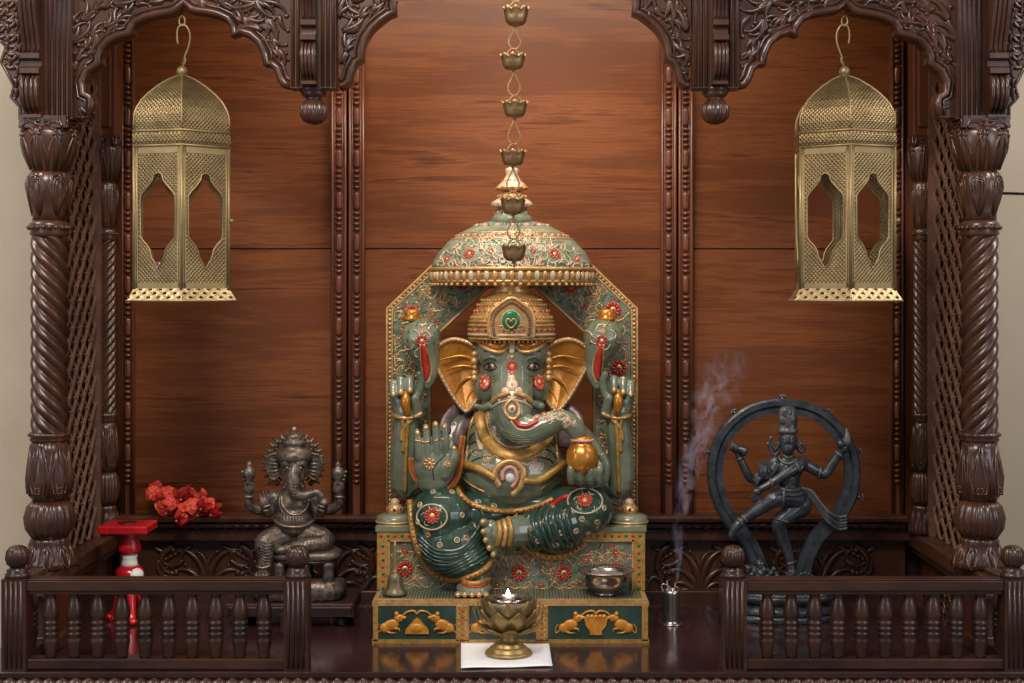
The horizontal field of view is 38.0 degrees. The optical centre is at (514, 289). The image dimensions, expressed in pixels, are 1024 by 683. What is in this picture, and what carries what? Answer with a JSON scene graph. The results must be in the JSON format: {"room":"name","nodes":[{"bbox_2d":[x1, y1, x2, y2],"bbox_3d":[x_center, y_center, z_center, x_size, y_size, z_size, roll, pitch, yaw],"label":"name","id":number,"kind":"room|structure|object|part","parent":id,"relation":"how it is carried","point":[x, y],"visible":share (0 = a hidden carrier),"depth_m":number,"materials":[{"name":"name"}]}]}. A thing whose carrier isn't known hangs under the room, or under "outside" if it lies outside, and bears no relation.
{"room":"hindu prayer room","nodes":[
{"label":"hindu prayer room","id":0,"kind":"room"},
{"bbox_2d":[252,574,346,601],"bbox_3d":[-0.495,0.687,3.430,0.216,0.044,0.124,0,0,0],"label":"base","id":1,"kind":"object","parent":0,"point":[324,587],"depth_m":3.38,"materials":[{"name":"grey metal"}]},
{"bbox_2d":[0,43,1023,646],"bbox_3d":[0.000,-0.311,4.100,6.400,3.650,0.100,0,0,0],"label":"wall","id":2,"kind":"structure","parent":0,"point":[15,215],"depth_m":4.05,"materials":[{"name":"paint"}]},
{"bbox_2d":[1003,192,1023,194],"bbox_3d":[1.965,-0.248,4.050,1.664,0.048,0.006,0,0,0],"label":"trim","id":3,"kind":"structure","parent":2,"relation":"attached to","point":[1004,193],"depth_m":4.05,"materials":[{"name":"brown wood"}]},
{"bbox_3d":[0.000,1.539,1.725,6.400,0.050,4.650,0,0,0],"label":"floor","id":4,"kind":"structure","parent":0,"visible":0},
{"bbox_2d":[0,0,1023,682],"bbox_3d":[0.000,0.237,3.377,2.448,2.554,0.847,0,0,0],"label":"shrine","id":5,"kind":"object","parent":4,"relation":"on","point":[658,136],"visible":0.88,"depth_m":3.68,"materials":[{"name":"brown wood"}]},
{"bbox_3d":[-1.022,0.626,3.410,0.090,0.056,0.580,0,0,0],"label":"sill","id":6,"kind":"part","parent":5,"relation":"part of","materials":[{"name":"brown wood"}]},
{"bbox_3d":[-1.020,0.031,3.430,0.028,1.139,0.386,0,0,0],"label":"lattice panel","id":7,"kind":"part","parent":5,"relation":"part of","materials":[{"name":"brown wood"}]},
{"bbox_3d":[-1.017,0.710,3.482,0.030,0.122,0.436,0,0,0],"label":"carved panel","id":8,"kind":"part","parent":5,"relation":"part of","materials":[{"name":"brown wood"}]},
{"bbox_2d":[98,520,156,625],"bbox_3d":[-0.893,0.652,3.426,0.113,0.233,0.108,0,0,0],"label":"stand","id":9,"kind":"object","parent":5,"relation":"on","point":[129,546],"visible":0.56,"depth_m":3.41,"materials":[{"name":"red wood"}]},
{"bbox_3d":[-0.917,0.722,3.434,0.064,0.094,0.027,0,0,9],"label":"leg","id":10,"kind":"part","parent":9,"relation":"part of","materials":[{"name":"red plastic"}]},
{"bbox_2d":[119,521,136,523],"bbox_3d":[-0.893,0.537,3.430,0.041,0.003,0.041,0,0,9],"label":"socket","id":11,"kind":"object","parent":9,"relation":"attached to","point":[120,522],"depth_m":3.42,"materials":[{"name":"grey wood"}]},
{"bbox_3d":[-0.878,0.722,3.403,0.028,0.093,0.064,0,0,-21],"label":"leg","id":12,"kind":"part","parent":9,"relation":"part of","materials":[{"name":"red plastic"}]},
{"bbox_3d":[-0.958,-0.149,3.694,0.033,1.437,0.052,0,0,0],"label":"beaded moulding","id":13,"kind":"part","parent":5,"relation":"part of","materials":[{"name":"brown wood"}]},
{"bbox_2d":[1,545,310,670],"bbox_3d":[-0.721,0.640,3.054,0.615,0.249,0.162,0,0,0],"label":"balustrade","id":14,"kind":"object","parent":5,"relation":"on","point":[21,650],"visible":1,"depth_m":2.98,"materials":[{"name":"brown wood"}]},
{"bbox_3d":[-1.004,0.672,2.998,0.049,0.184,0.052,0,0,0],"label":"post","id":15,"kind":"part","parent":14,"relation":"part of","materials":[{"name":"brown wood"}]},
{"bbox_3d":[-1.004,0.600,3.080,0.032,0.028,0.110,0,0,0],"label":"return rail","id":16,"kind":"part","parent":14,"relation":"part of","materials":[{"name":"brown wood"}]},
{"bbox_3d":[-1.004,0.751,3.080,0.032,0.022,0.110,0,0,0],"label":"return rail","id":17,"kind":"part","parent":14,"relation":"part of","materials":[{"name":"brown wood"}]},
{"bbox_3d":[-0.721,0.752,3.000,0.517,0.021,0.038,0,0,0],"label":"rail","id":18,"kind":"part","parent":14,"relation":"part of","materials":[{"name":"brown wood"}]},
{"bbox_3d":[-0.721,0.597,3.000,0.517,0.031,0.042,0,0,0],"label":"rail","id":19,"kind":"part","parent":14,"relation":"part of","materials":[{"name":"brown wood"}]},
{"bbox_3d":[-0.471,0.676,3.018,0.015,0.040,0.015,0,0,0],"label":"latch knob","id":20,"kind":"part","parent":14,"relation":"part of","materials":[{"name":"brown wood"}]},
{"bbox_3d":[-0.438,0.672,2.998,0.049,0.184,0.052,0,0,0],"label":"post","id":21,"kind":"part","parent":14,"relation":"part of","materials":[{"name":"brown wood"}]},
{"bbox_2d":[125,15,236,301],"bbox_3d":[-0.719,-0.285,3.212,0.255,0.619,0.262,0,0,0],"label":"hanging lantern","id":22,"kind":"object","parent":5,"relation":"hanging from","point":[152,152],"visible":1,"depth_m":3.13,"materials":[{"name":"gold metal"}]},
{"bbox_2d":[139,262,160,282],"bbox_3d":[-0.782,-0.035,3.175,0.054,0.052,0.054,0,0,0],"label":"glass tumbler","id":23,"kind":"object","parent":22,"relation":"on","point":[157,263],"visible":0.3,"depth_m":3.15,"materials":[{"name":"glass"}]},
{"bbox_3d":[-0.749,-0.154,3.119,0.109,0.303,0.036,0,0,0],"label":"window panel","id":24,"kind":"part","parent":22,"relation":"part of","materials":[{"name":"gold metal"}]},
{"bbox_3d":[-0.785,-0.154,3.285,0.114,0.303,0.004,0,0,-42],"label":"window panel","id":25,"kind":"part","parent":22,"relation":"part of","materials":[{"name":"gold metal"}]},
{"bbox_3d":[-0.689,-0.154,3.306,0.114,0.303,0.004,0,0,18],"label":"window panel","id":26,"kind":"part","parent":22,"relation":"part of","materials":[{"name":"gold metal"}]},
{"bbox_3d":[-0.653,-0.154,3.139,0.085,0.303,0.078,0,0,0],"label":"window panel","id":27,"kind":"part","parent":22,"relation":"part of","materials":[{"name":"gold metal"}]},
{"bbox_2d":[145,480,222,527],"bbox_3d":[-0.812,0.524,3.636,0.194,0.112,0.063,0,0,6],"label":"bunch","id":28,"kind":"object","parent":5,"relation":"on","point":[188,504],"visible":1,"depth_m":3.63,"materials":[{"name":"red plant"}]},
{"bbox_3d":[-0.887,0.498,3.646,0.042,0.039,0.027,0,0,0],"label":"flower","id":29,"kind":"part","parent":28,"relation":"part of","materials":[{"name":"red plant"}]},
{"bbox_3d":[-0.881,0.486,3.660,0.036,0.036,0.018,0,0,-32],"label":"flower","id":30,"kind":"part","parent":28,"relation":"part of","materials":[{"name":"red plant"}]},
{"bbox_3d":[-0.863,0.528,3.636,0.036,0.036,0.017,0,0,-20],"label":"flower","id":31,"kind":"part","parent":28,"relation":"part of","materials":[{"name":"red plant"}]},
{"bbox_3d":[-0.863,0.510,3.645,0.047,0.042,0.035,0,0,19],"label":"flower","id":32,"kind":"part","parent":28,"relation":"part of","materials":[{"name":"red plant"}]},
{"bbox_3d":[-0.854,0.539,3.636,0.042,0.039,0.026,0,0,-24],"label":"flower","id":33,"kind":"part","parent":28,"relation":"part of","materials":[{"name":"red plant"}]},
{"bbox_3d":[-0.852,0.502,3.652,0.042,0.041,0.022,0,0,-38],"label":"flower","id":34,"kind":"part","parent":28,"relation":"part of","materials":[{"name":"red plant"}]},
{"bbox_3d":[-0.839,0.519,3.628,0.041,0.039,0.028,0,0,-32],"label":"flower","id":35,"kind":"part","parent":28,"relation":"part of","materials":[{"name":"red plant"}]},
{"bbox_3d":[-0.841,0.527,3.639,0.032,0.044,0.047,0,0,39],"label":"flower","id":36,"kind":"part","parent":28,"relation":"part of","materials":[{"name":"red plant"}]},
{"bbox_3d":[-0.816,0.559,3.620,0.042,0.042,0.024,0,0,43],"label":"flower","id":37,"kind":"part","parent":28,"relation":"part of","materials":[{"name":"red plant"}]},
{"bbox_3d":[-0.815,0.503,3.642,0.052,0.046,0.043,0,0,0],"label":"flower","id":38,"kind":"part","parent":28,"relation":"part of","materials":[{"name":"red plant"}]},
{"bbox_3d":[-0.805,0.546,3.630,0.033,0.052,0.052,0,0,45],"label":"flower","id":39,"kind":"part","parent":28,"relation":"part of","materials":[{"name":"red plant"}]},
{"bbox_3d":[-0.787,0.528,3.621,0.041,0.039,0.027,0,0,0],"label":"flower","id":40,"kind":"part","parent":28,"relation":"part of","materials":[{"name":"red plant"}]},
{"bbox_3d":[-0.801,0.498,3.644,0.042,0.041,0.021,0,0,25],"label":"flower","id":41,"kind":"part","parent":28,"relation":"part of","materials":[{"name":"red plant"}]},
{"bbox_3d":[-0.781,0.546,3.637,0.046,0.043,0.031,0,0,-17],"label":"flower","id":42,"kind":"part","parent":28,"relation":"part of","materials":[{"name":"red plant"}]},
{"bbox_3d":[-0.768,0.503,3.644,0.022,0.037,0.037,0,0,43],"label":"flower","id":43,"kind":"part","parent":28,"relation":"part of","materials":[{"name":"red plant"}]},
{"bbox_3d":[-0.759,0.526,3.624,0.042,0.042,0.031,0,0,22],"label":"flower","id":44,"kind":"part","parent":28,"relation":"part of","materials":[{"name":"red plant"}]},
{"bbox_3d":[-0.756,0.529,3.639,0.047,0.046,0.027,0,0,0],"label":"flower","id":45,"kind":"part","parent":28,"relation":"part of","materials":[{"name":"red plant"}]},
{"bbox_3d":[-0.740,0.547,3.636,0.041,0.039,0.028,0,0,0],"label":"flower","id":46,"kind":"part","parent":28,"relation":"part of","materials":[{"name":"red plant"}]},
{"bbox_3d":[-0.732,0.540,3.644,0.021,0.036,0.037,0,0,-43],"label":"flower","id":47,"kind":"part","parent":28,"relation":"part of","materials":[{"name":"red plant"}]},
{"bbox_3d":[-0.701,0.249,3.717,0.518,0.699,0.035,0,0,0],"label":"panel","id":48,"kind":"part","parent":5,"relation":"part of","materials":[{"name":"brown wood"}]},
{"bbox_3d":[-0.701,-0.488,3.717,0.518,0.768,0.035,0,0,0],"label":"panel","id":49,"kind":"part","parent":5,"relation":"part of","materials":[{"name":"brown wood"}]},
{"bbox_2d":[226,590,360,625],"bbox_3d":[-0.508,0.737,3.436,0.290,0.055,0.168,0,0,0],"label":"wooden stool","id":50,"kind":"object","parent":5,"relation":"on","point":[346,607],"visible":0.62,"depth_m":3.36,"materials":[{"name":"brown wood"}]},
{"bbox_2d":[240,426,347,601],"bbox_3d":[-0.508,0.512,3.419,0.244,0.394,0.145,0,0,0],"label":"elephant statue","id":51,"kind":"object","parent":50,"relation":"on","point":[293,507],"visible":0.98,"depth_m":3.40,"materials":[{"name":"silver metal"}]},
{"bbox_3d":[-0.509,0.355,3.428,0.086,0.080,0.084,0,0,0],"label":"crown","id":52,"kind":"part","parent":51,"relation":"part of","materials":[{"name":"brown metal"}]},
{"bbox_3d":[-0.479,0.632,3.430,0.162,0.072,0.104,0,0,0],"label":"seat","id":53,"kind":"part","parent":51,"relation":"part of","materials":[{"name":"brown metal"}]},
{"bbox_3d":[-0.393,0.751,3.385,0.028,0.026,0.028,0,0,0],"label":"leg","id":54,"kind":"part","parent":50,"relation":"part of","materials":[{"name":"brown wood"}]},
{"bbox_2d":[299,86,328,124],"bbox_3d":[-0.433,-0.397,3.210,0.065,0.079,0.065,0,0,0],"label":"pendant","id":55,"kind":"object","parent":5,"relation":"attached to","point":[313,111],"depth_m":3.19,"materials":[{"name":"brown wood"}]},
{"bbox_3d":[-0.435,-0.149,3.694,0.039,1.437,0.052,0,0,0],"label":"beaded moulding","id":56,"kind":"part","parent":5,"relation":"part of","materials":[{"name":"brown wood"}]},
{"bbox_3d":[-0.391,-0.149,3.694,0.041,1.437,0.052,0,0,0],"label":"beaded moulding","id":57,"kind":"part","parent":5,"relation":"part of","materials":[{"name":"brown wood"}]},
{"bbox_2d":[461,642,551,667],"bbox_3d":[-0.019,0.762,3.102,0.193,0.005,0.224,0,0,0],"label":"paper napkin","id":58,"kind":"object","parent":5,"relation":"on","point":[473,655],"visible":0.83,"depth_m":3.07,"materials":[{"name":"white paper"}]},
{"bbox_2d":[472,589,544,658],"bbox_3d":[-0.013,0.692,3.104,0.151,0.136,0.123,0,0,0],"label":"lamp","id":59,"kind":"object","parent":58,"relation":"on","point":[508,616],"visible":1,"depth_m":3.08,"materials":[{"name":"gold metal"}]},
{"bbox_2d":[372,167,648,642],"bbox_3d":[-0.006,0.239,3.383,0.627,1.051,0.353,0,0,0],"label":"statue","id":60,"kind":"object","parent":5,"relation":"on","point":[514,526],"visible":0.98,"depth_m":3.33,"materials":[{"name":"green stone"}]},
{"bbox_2d":[375,498,408,524],"bbox_3d":[-0.274,0.509,3.400,0.091,0.066,0.091,0,0,0],"label":"finial","id":61,"kind":"object","parent":60,"relation":"on","point":[394,514],"depth_m":3.38,"materials":[{"name":"green stone"}]},
{"bbox_2d":[383,541,406,596],"bbox_3d":[-0.263,0.612,3.272,0.055,0.117,0.055,0,0,0],"label":"bell","id":62,"kind":"object","parent":60,"relation":"on","point":[394,588],"visible":1,"depth_m":3.26,"materials":[{"name":"gold metal"}]},
{"bbox_3d":[-0.263,0.588,3.272,0.015,0.069,0.015,0,0,0],"label":"handle","id":63,"kind":"part","parent":62,"relation":"part of","materials":[{"name":"gold metal"}]},
{"bbox_3d":[-0.007,0.045,3.391,0.203,0.149,0.205,0,0,0],"label":"crown","id":64,"kind":"part","parent":60,"relation":"part of","materials":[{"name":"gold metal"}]},
{"bbox_2d":[566,436,598,473],"bbox_3d":[0.150,0.364,3.285,0.073,0.082,0.073,0,0,0],"label":"pot","id":65,"kind":"object","parent":60,"relation":"on","point":[582,457],"depth_m":3.26,"materials":[{"name":"gold metal"}]},
{"bbox_2d":[578,564,634,596],"bbox_3d":[0.202,0.643,3.272,0.126,0.055,0.126,0,0,0],"label":"metal bowl","id":66,"kind":"object","parent":60,"relation":"on","point":[606,580],"visible":1,"depth_m":3.25,"materials":[{"name":"metal"}]},
{"bbox_2d":[610,498,648,525],"bbox_3d":[0.262,0.509,3.400,0.091,0.066,0.091,0,0,0],"label":"finial","id":67,"kind":"object","parent":60,"relation":"on","point":[628,515],"depth_m":3.38,"materials":[{"name":"green stone"}]},
{"bbox_3d":[0.000,0.792,2.977,2.180,0.034,0.047,0,0,0],"label":"rope moulding","id":68,"kind":"part","parent":5,"relation":"part of","materials":[{"name":"brown wood"}]},
{"bbox_3d":[-0.003,0.249,3.717,0.770,0.699,0.035,0,0,0],"label":"panel","id":69,"kind":"part","parent":5,"relation":"part of","materials":[{"name":"brown wood"}]},
{"bbox_3d":[-0.003,-0.488,3.717,0.770,0.768,0.035,0,0,0],"label":"panel","id":70,"kind":"part","parent":5,"relation":"part of","materials":[{"name":"brown wood"}]},
{"bbox_2d":[499,0,529,267],"bbox_3d":[0.000,-0.533,3.090,0.061,0.974,0.058,0,0,22],"label":"chain","id":71,"kind":"object","parent":5,"relation":"hanging from","point":[515,16],"visible":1,"depth_m":3.07,"materials":[{"name":"gold metal"}]},
{"bbox_2d":[499,196,526,216],"bbox_3d":[-0.003,-0.173,3.090,0.056,0.043,0.056,0,0,-23],"label":"cup","id":72,"kind":"object","parent":71,"relation":"on","point":[512,206],"depth_m":3.07,"materials":[{"name":"gold metal"}]},
{"bbox_2d":[499,148,526,167],"bbox_3d":[-0.003,-0.273,3.090,0.058,0.039,0.058,0,0,0],"label":"cup","id":73,"kind":"object","parent":71,"relation":"on","point":[512,158],"depth_m":3.07,"materials":[{"name":"gold metal"}]},
{"bbox_2d":[499,51,526,71],"bbox_3d":[-0.003,-0.473,3.090,0.058,0.038,0.058,0,0,0],"label":"cup","id":74,"kind":"object","parent":71,"relation":"on","point":[512,62],"depth_m":3.07,"materials":[{"name":"gold metal"}]},
{"bbox_2d":[500,243,527,262],"bbox_3d":[-0.001,-0.076,3.090,0.056,0.042,0.056,0,0,-23],"label":"cup","id":75,"kind":"object","parent":71,"relation":"on","point":[513,253],"depth_m":3.07,"materials":[{"name":"gold metal"}]},
{"bbox_2d":[501,99,528,119],"bbox_3d":[0.001,-0.374,3.090,0.058,0.040,0.058,0,0,0],"label":"cup","id":76,"kind":"object","parent":71,"relation":"on","point":[514,109],"depth_m":3.07,"materials":[{"name":"gold metal"}]},
{"bbox_2d":[502,4,529,27],"bbox_3d":[0.003,-0.568,3.090,0.056,0.045,0.056,0,0,-23],"label":"cup","id":77,"kind":"object","parent":71,"relation":"on","point":[515,16],"depth_m":3.07,"materials":[{"name":"gold metal"}]},
{"bbox_3d":[-0.001,0.680,3.701,2.087,0.179,0.067,0,0,0],"label":"frieze rail","id":78,"kind":"part","parent":5,"relation":"part of","materials":[{"name":"brown wood"}]},
{"bbox_3d":[0.382,-0.149,3.694,0.039,1.437,0.052,0,0,0],"label":"beaded moulding","id":79,"kind":"part","parent":5,"relation":"part of","materials":[{"name":"brown wood"}]},
{"bbox_2d":[658,581,684,626],"bbox_3d":[0.358,0.715,3.400,0.062,0.099,0.062,0,0,0],"label":"holder","id":80,"kind":"object","parent":5,"relation":"on","point":[670,596],"visible":1,"depth_m":3.38,"materials":[{"name":"metal"}]},
{"bbox_3d":[0.424,-0.149,3.694,0.037,1.437,0.052,0,0,0],"label":"beaded moulding","id":81,"kind":"part","parent":5,"relation":"part of","materials":[{"name":"brown wood"}]},
{"bbox_2d":[700,86,729,124],"bbox_3d":[0.433,-0.397,3.210,0.065,0.079,0.065,0,0,0],"label":"pendant","id":82,"kind":"object","parent":5,"relation":"attached to","point":[714,111],"depth_m":3.19,"materials":[{"name":"brown wood"}]},
{"bbox_2d":[703,394,864,624],"bbox_3d":[0.628,0.503,3.460,0.374,0.522,0.156,0,0,-5],"label":"statue","id":83,"kind":"object","parent":5,"relation":"on","point":[785,470],"visible":0.77,"depth_m":3.43,"materials":[{"name":"black metal"}]},
{"bbox_3d":[0.717,0.506,3.429,0.110,0.105,0.024,0,0,-4],"label":"sash","id":84,"kind":"part","parent":83,"relation":"part of","materials":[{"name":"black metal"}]},
{"bbox_3d":[0.690,0.249,3.717,0.526,0.699,0.035,0,0,0],"label":"panel","id":85,"kind":"part","parent":5,"relation":"part of","materials":[{"name":"brown wood"}]},
{"bbox_3d":[0.690,-0.488,3.717,0.526,0.768,0.035,0,0,0],"label":"panel","id":86,"kind":"part","parent":5,"relation":"part of","materials":[{"name":"brown wood"}]},
{"bbox_2d":[788,15,903,301],"bbox_3d":[0.714,-0.285,3.212,0.245,0.619,0.266,0,0,0],"label":"hanging lantern","id":87,"kind":"object","parent":5,"relation":"hanging from","point":[846,165],"visible":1,"depth_m":3.14,"materials":[{"name":"gold metal"}]},
{"bbox_3d":[0.616,-0.154,3.223,0.004,0.303,0.114,0,0,6],"label":"window panel","id":88,"kind":"part","parent":87,"relation":"part of","materials":[{"name":"gold metal"}]},
{"bbox_3d":[0.674,-0.154,3.302,0.114,0.303,0.004,0,0,-24],"label":"window panel","id":89,"kind":"part","parent":87,"relation":"part of","materials":[{"name":"gold metal"}]},
{"bbox_3d":[0.655,-0.154,3.133,0.114,0.303,0.004,0,0,36],"label":"window panel","id":90,"kind":"part","parent":87,"relation":"part of","materials":[{"name":"gold metal"}]},
{"bbox_3d":[0.772,-0.154,3.291,0.114,0.303,0.004,0,0,36],"label":"window panel","id":91,"kind":"part","parent":87,"relation":"part of","materials":[{"name":"gold metal"}]},
{"bbox_3d":[0.753,-0.154,3.122,0.105,0.303,0.048,0,0,0],"label":"window panel","id":92,"kind":"part","parent":87,"relation":"part of","materials":[{"name":"gold metal"}]},
{"bbox_3d":[0.811,-0.154,3.201,0.004,0.303,0.114,0,0,6],"label":"window panel","id":93,"kind":"part","parent":87,"relation":"part of","materials":[{"name":"gold metal"}]},
{"bbox_2d":[713,545,1023,670],"bbox_3d":[0.717,0.640,3.054,0.629,0.249,0.162,0,0,0],"label":"balustrade","id":94,"kind":"object","parent":5,"relation":"on","point":[1006,652],"visible":1,"depth_m":2.98,"materials":[{"name":"brown wood"}]},
{"bbox_3d":[0.410,0.676,3.018,0.015,0.040,0.015,0,0,0],"label":"latch knob","id":95,"kind":"part","parent":94,"relation":"part of","materials":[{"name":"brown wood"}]},
{"bbox_3d":[0.441,0.672,2.998,0.049,0.184,0.052,0,0,0],"label":"post","id":96,"kind":"part","parent":94,"relation":"part of","materials":[{"name":"brown wood"}]},
{"bbox_3d":[0.724,0.597,3.000,0.517,0.031,0.042,0,0,0],"label":"rail","id":97,"kind":"part","parent":94,"relation":"part of","materials":[{"name":"brown wood"}]},
{"bbox_3d":[0.724,0.752,3.000,0.517,0.021,0.038,0,0,0],"label":"rail","id":98,"kind":"part","parent":94,"relation":"part of","materials":[{"name":"brown wood"}]},
{"bbox_3d":[1.007,0.751,3.080,0.032,0.022,0.110,0,0,0],"label":"return rail","id":99,"kind":"part","parent":94,"relation":"part of","materials":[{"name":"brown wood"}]},
{"bbox_3d":[1.007,0.600,3.080,0.032,0.028,0.110,0,0,0],"label":"return rail","id":100,"kind":"part","parent":94,"relation":"part of","materials":[{"name":"brown wood"}]},
{"bbox_3d":[1.007,0.672,2.998,0.049,0.184,0.052,0,0,0],"label":"post","id":101,"kind":"part","parent":94,"relation":"part of","materials":[{"name":"brown wood"}]},
{"bbox_3d":[0.948,-0.149,3.694,0.033,1.437,0.052,0,0,0],"label":"beaded moulding","id":102,"kind":"part","parent":5,"relation":"part of","materials":[{"name":"brown wood"}]},
{"bbox_3d":[1.023,0.710,3.482,0.038,0.122,0.436,0,0,0],"label":"carved panel","id":103,"kind":"part","parent":5,"relation":"part of","materials":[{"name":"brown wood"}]},
{"bbox_3d":[1.020,0.031,3.430,0.028,1.139,0.386,0,0,0],"label":"lattice panel","id":104,"kind":"part","parent":5,"relation":"part of","materials":[{"name":"brown wood"}]},
{"bbox_3d":[1.022,0.626,3.410,0.090,0.056,0.580,0,0,0],"label":"sill","id":105,"kind":"part","parent":5,"relation":"part of","materials":[{"name":"brown wood"}]}
]}

